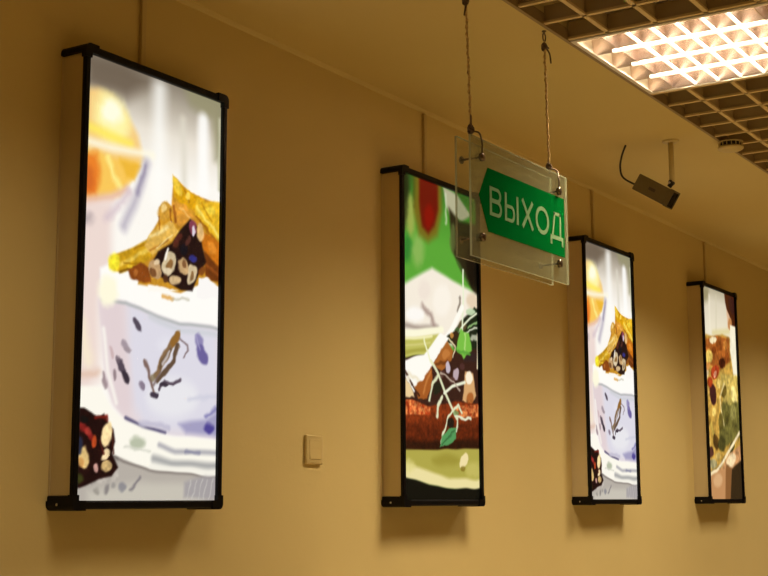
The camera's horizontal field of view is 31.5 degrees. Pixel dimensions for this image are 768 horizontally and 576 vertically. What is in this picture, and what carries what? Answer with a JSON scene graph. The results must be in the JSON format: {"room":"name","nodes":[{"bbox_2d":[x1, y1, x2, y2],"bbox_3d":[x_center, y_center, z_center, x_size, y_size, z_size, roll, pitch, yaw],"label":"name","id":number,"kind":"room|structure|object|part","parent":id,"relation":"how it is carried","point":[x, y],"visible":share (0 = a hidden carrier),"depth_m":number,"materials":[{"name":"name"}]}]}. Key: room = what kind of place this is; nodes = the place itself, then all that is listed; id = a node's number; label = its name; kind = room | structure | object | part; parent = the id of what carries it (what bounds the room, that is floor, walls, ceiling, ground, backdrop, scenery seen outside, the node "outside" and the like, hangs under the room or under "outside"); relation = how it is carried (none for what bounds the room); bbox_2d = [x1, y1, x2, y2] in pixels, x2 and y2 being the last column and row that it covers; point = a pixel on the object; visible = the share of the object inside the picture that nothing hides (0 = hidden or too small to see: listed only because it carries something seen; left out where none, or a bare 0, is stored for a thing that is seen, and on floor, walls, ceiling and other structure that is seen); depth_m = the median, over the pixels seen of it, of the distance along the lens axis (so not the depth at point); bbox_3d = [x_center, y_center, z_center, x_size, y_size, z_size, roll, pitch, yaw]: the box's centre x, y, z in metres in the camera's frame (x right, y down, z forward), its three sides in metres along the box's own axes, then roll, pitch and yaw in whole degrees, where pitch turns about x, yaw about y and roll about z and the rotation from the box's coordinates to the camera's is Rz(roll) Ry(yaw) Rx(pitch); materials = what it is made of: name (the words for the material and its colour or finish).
{"room":"cafeteria","nodes":[
{"label":"cafeteria","id":0,"kind":"room"},
{"bbox_2d":[0,0,767,575],"bbox_3d":[0.765,0.809,5.380,0.120,3.120,18.000,-6,-10,32],"label":"wall","id":1,"kind":"structure","parent":0,"point":[308,144],"depth_m":3.90,"materials":[{"name":"paint"}]},
{"bbox_2d":[46,43,228,510],"bbox_3d":[-0.564,-0.004,3.210,0.080,1.041,0.507,-6,-10,32],"label":"lightbox","id":2,"kind":"object","parent":1,"relation":"attached to","point":[136,411],"visible":1,"depth_m":3.15,"materials":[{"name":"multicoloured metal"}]},
{"bbox_2d":[139,0,146,65],"bbox_3d":[-0.590,-0.627,3.334,0.011,0.233,0.016,-6,-10,32],"label":"cable conduit","id":3,"kind":"object","parent":1,"relation":"attached to","point":[143,3],"visible":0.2,"depth_m":3.33,"materials":[{"name":"plastic"}]},
{"bbox_2d":[304,435,322,463],"bbox_3d":[-0.195,0.449,3.788,0.012,0.080,0.080,-6,-10,32],"label":"wall switch","id":4,"kind":"object","parent":1,"relation":"attached to","point":[313,444],"visible":1,"depth_m":3.78,"materials":[{"name":"plastic"}]},
{"bbox_2d":[422,114,426,174],"bbox_3d":[0.132,-0.455,4.455,0.011,0.233,0.016,-6,-10,32],"label":"cable conduit","id":5,"kind":"object","parent":1,"relation":"attached to","point":[424,116],"visible":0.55,"depth_m":4.45,"materials":[{"name":"plastic"}]},
{"bbox_2d":[380,164,484,506],"bbox_3d":[0.159,0.168,4.331,0.080,1.041,0.507,-6,-10,32],"label":"lightbox","id":6,"kind":"object","parent":1,"relation":"attached to","point":[433,453],"visible":0.98,"depth_m":4.25,"materials":[{"name":"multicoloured plastic"}]},
{"bbox_3d":[0.183,0.165,4.317,0.001,0.998,0.470,-6,-10,32],"label":"display panel","id":7,"kind":"part","parent":6,"relation":"part of","materials":[{"name":"multicoloured plastic"}]},
{"bbox_2d":[176,0,767,270],"bbox_3d":[0.816,-0.416,5.536,0.011,0.011,18.000,-6,-10,32],"label":"trim","id":8,"kind":"structure","parent":1,"relation":"attached to","point":[189,3],"depth_m":4.37,"materials":[{"name":"brown paint"}]},
{"bbox_2d":[590,191,594,239],"bbox_3d":[0.855,-0.283,5.576,0.011,0.233,0.016,-6,-10,32],"label":"cable conduit","id":9,"kind":"object","parent":1,"relation":"attached to","point":[591,192],"visible":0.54,"depth_m":5.57,"materials":[{"name":"plastic"}]},
{"bbox_2d":[565,235,641,504],"bbox_3d":[0.881,0.341,5.452,0.080,1.041,0.507,-6,-10,32],"label":"lightbox","id":10,"kind":"object","parent":1,"relation":"attached to","point":[604,423],"visible":1,"depth_m":5.37,"materials":[{"name":"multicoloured plastic"}]},
{"bbox_3d":[0.906,0.338,5.438,0.001,0.998,0.470,-6,-10,32],"label":"display panel","id":11,"kind":"part","parent":10,"relation":"part of","materials":[{"name":"multicoloured plastic"}]},
{"bbox_2d":[703,242,706,282],"bbox_3d":[1.577,-0.110,6.697,0.011,0.233,0.016,-6,-10,32],"label":"cable conduit","id":12,"kind":"object","parent":1,"relation":"attached to","point":[704,243],"visible":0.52,"depth_m":6.70,"materials":[{"name":"plastic"}]},
{"bbox_2d":[686,281,745,503],"bbox_3d":[1.604,0.513,6.573,0.080,1.041,0.507,-6,-10,32],"label":"lightbox","id":13,"kind":"object","parent":1,"relation":"attached to","point":[718,461],"visible":1,"depth_m":6.47,"materials":[{"name":"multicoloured plastic"}]},
{"bbox_3d":[1.628,0.510,6.559,0.001,0.998,0.470,-6,-10,32],"label":"display panel","id":14,"kind":"part","parent":13,"relation":"part of","materials":[{"name":"multicoloured plastic"}]},
{"bbox_2d":[190,0,767,267],"bbox_3d":[1.103,-0.609,5.381,0.693,0.320,18.000,-6,-10,32],"label":"ceiling","id":15,"kind":"structure","parent":0,"point":[414,51],"depth_m":4.29,"materials":[{"name":"paint"}]},
{"bbox_2d":[462,0,474,133],"bbox_3d":[0.202,-0.567,3.328,0.020,0.389,0.053,-6,-10,32],"label":"cord","id":16,"kind":"object","parent":15,"relation":"hanging from","point":[465,3],"visible":1,"depth_m":3.33,"materials":[{"name":"fabric"}]},
{"bbox_3d":[0.206,-0.555,3.333,0.010,0.352,0.027,-6,-10,32],"label":"cord","id":17,"kind":"part","parent":16,"relation":"part of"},
{"bbox_2d":[454,131,568,284],"bbox_3d":[0.334,-0.198,3.478,0.064,0.318,0.540,-6,-10,32],"label":"exit sign","id":18,"kind":"object","parent":16,"relation":"hanging from","point":[513,209],"visible":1,"depth_m":3.46,"materials":[{"name":"clear glass"}]},
{"bbox_3d":[0.357,-0.191,3.471,0.001,0.161,0.482,-6,-10,32],"label":"arrow panel","id":19,"kind":"part","parent":18,"relation":"part of","materials":[{"name":"green plastic"}]},
{"bbox_2d":[541,30,551,171],"bbox_3d":[0.442,-0.507,3.700,0.021,0.393,0.033,-6,-10,32],"label":"cord","id":20,"kind":"object","parent":15,"relation":"hanging from","point":[544,47],"visible":0.98,"depth_m":3.70,"materials":[{"name":"fabric"}]},
{"bbox_3d":[0.441,-0.497,3.699,0.010,0.356,0.021,-6,-10,32],"label":"cord","id":21,"kind":"part","parent":20,"relation":"part of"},
{"bbox_2d":[502,0,767,173],"bbox_3d":[1.395,-0.493,5.175,0.010,0.034,18.000,-6,-10,32],"label":"trim","id":22,"kind":"structure","parent":15,"relation":"attached to","point":[531,12],"depth_m":4.17,"materials":[{"name":"metal"}]},
{"bbox_2d":[518,0,767,170],"bbox_3d":[4.166,-0.786,3.434,6.562,0.051,18.000,-6,-10,32],"label":"grid","id":23,"kind":"object","parent":15,"relation":"attached to","point":[738,109],"visible":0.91,"depth_m":4.19,"materials":[{"name":"metal"}]},
{"bbox_2d":[570,0,767,93],"bbox_3d":[0.930,-0.720,3.905,0.592,0.093,0.596,-6,-10,32],"label":"ceiling lamp","id":24,"kind":"object","parent":23,"relation":"attached to","point":[731,44],"visible":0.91,"depth_m":3.92,"materials":[{"name":"white metal"}]},
{"bbox_3d":[0.930,-0.680,3.899,0.470,0.010,0.564,-6,-10,32],"label":"louvre rail","id":25,"kind":"part","parent":24,"relation":"part of","materials":[{"name":"plastic"}]},
{"bbox_2d":[718,139,743,152],"bbox_3d":[1.238,-0.505,4.870,0.092,0.034,0.092,-6,-10,32],"label":"smoke detector","id":26,"kind":"object","parent":23,"relation":"attached to","point":[727,145],"visible":1,"depth_m":4.84,"materials":[{"name":"plastic"}]},
{"bbox_2d":[619,139,680,209],"bbox_3d":[0.953,-0.399,4.895,0.224,0.246,0.070,-6,-10,32],"label":"security camera","id":27,"kind":"object","parent":15,"relation":"attached to","point":[666,196],"visible":1,"depth_m":4.86,"materials":[{"name":"plastic"}]},
{"bbox_3d":[1.025,-0.522,4.874,0.060,0.007,0.060,-6,-10,32],"label":"ceiling plate","id":28,"kind":"part","parent":27,"relation":"part of","materials":[{"name":"plastic"}]}
]}

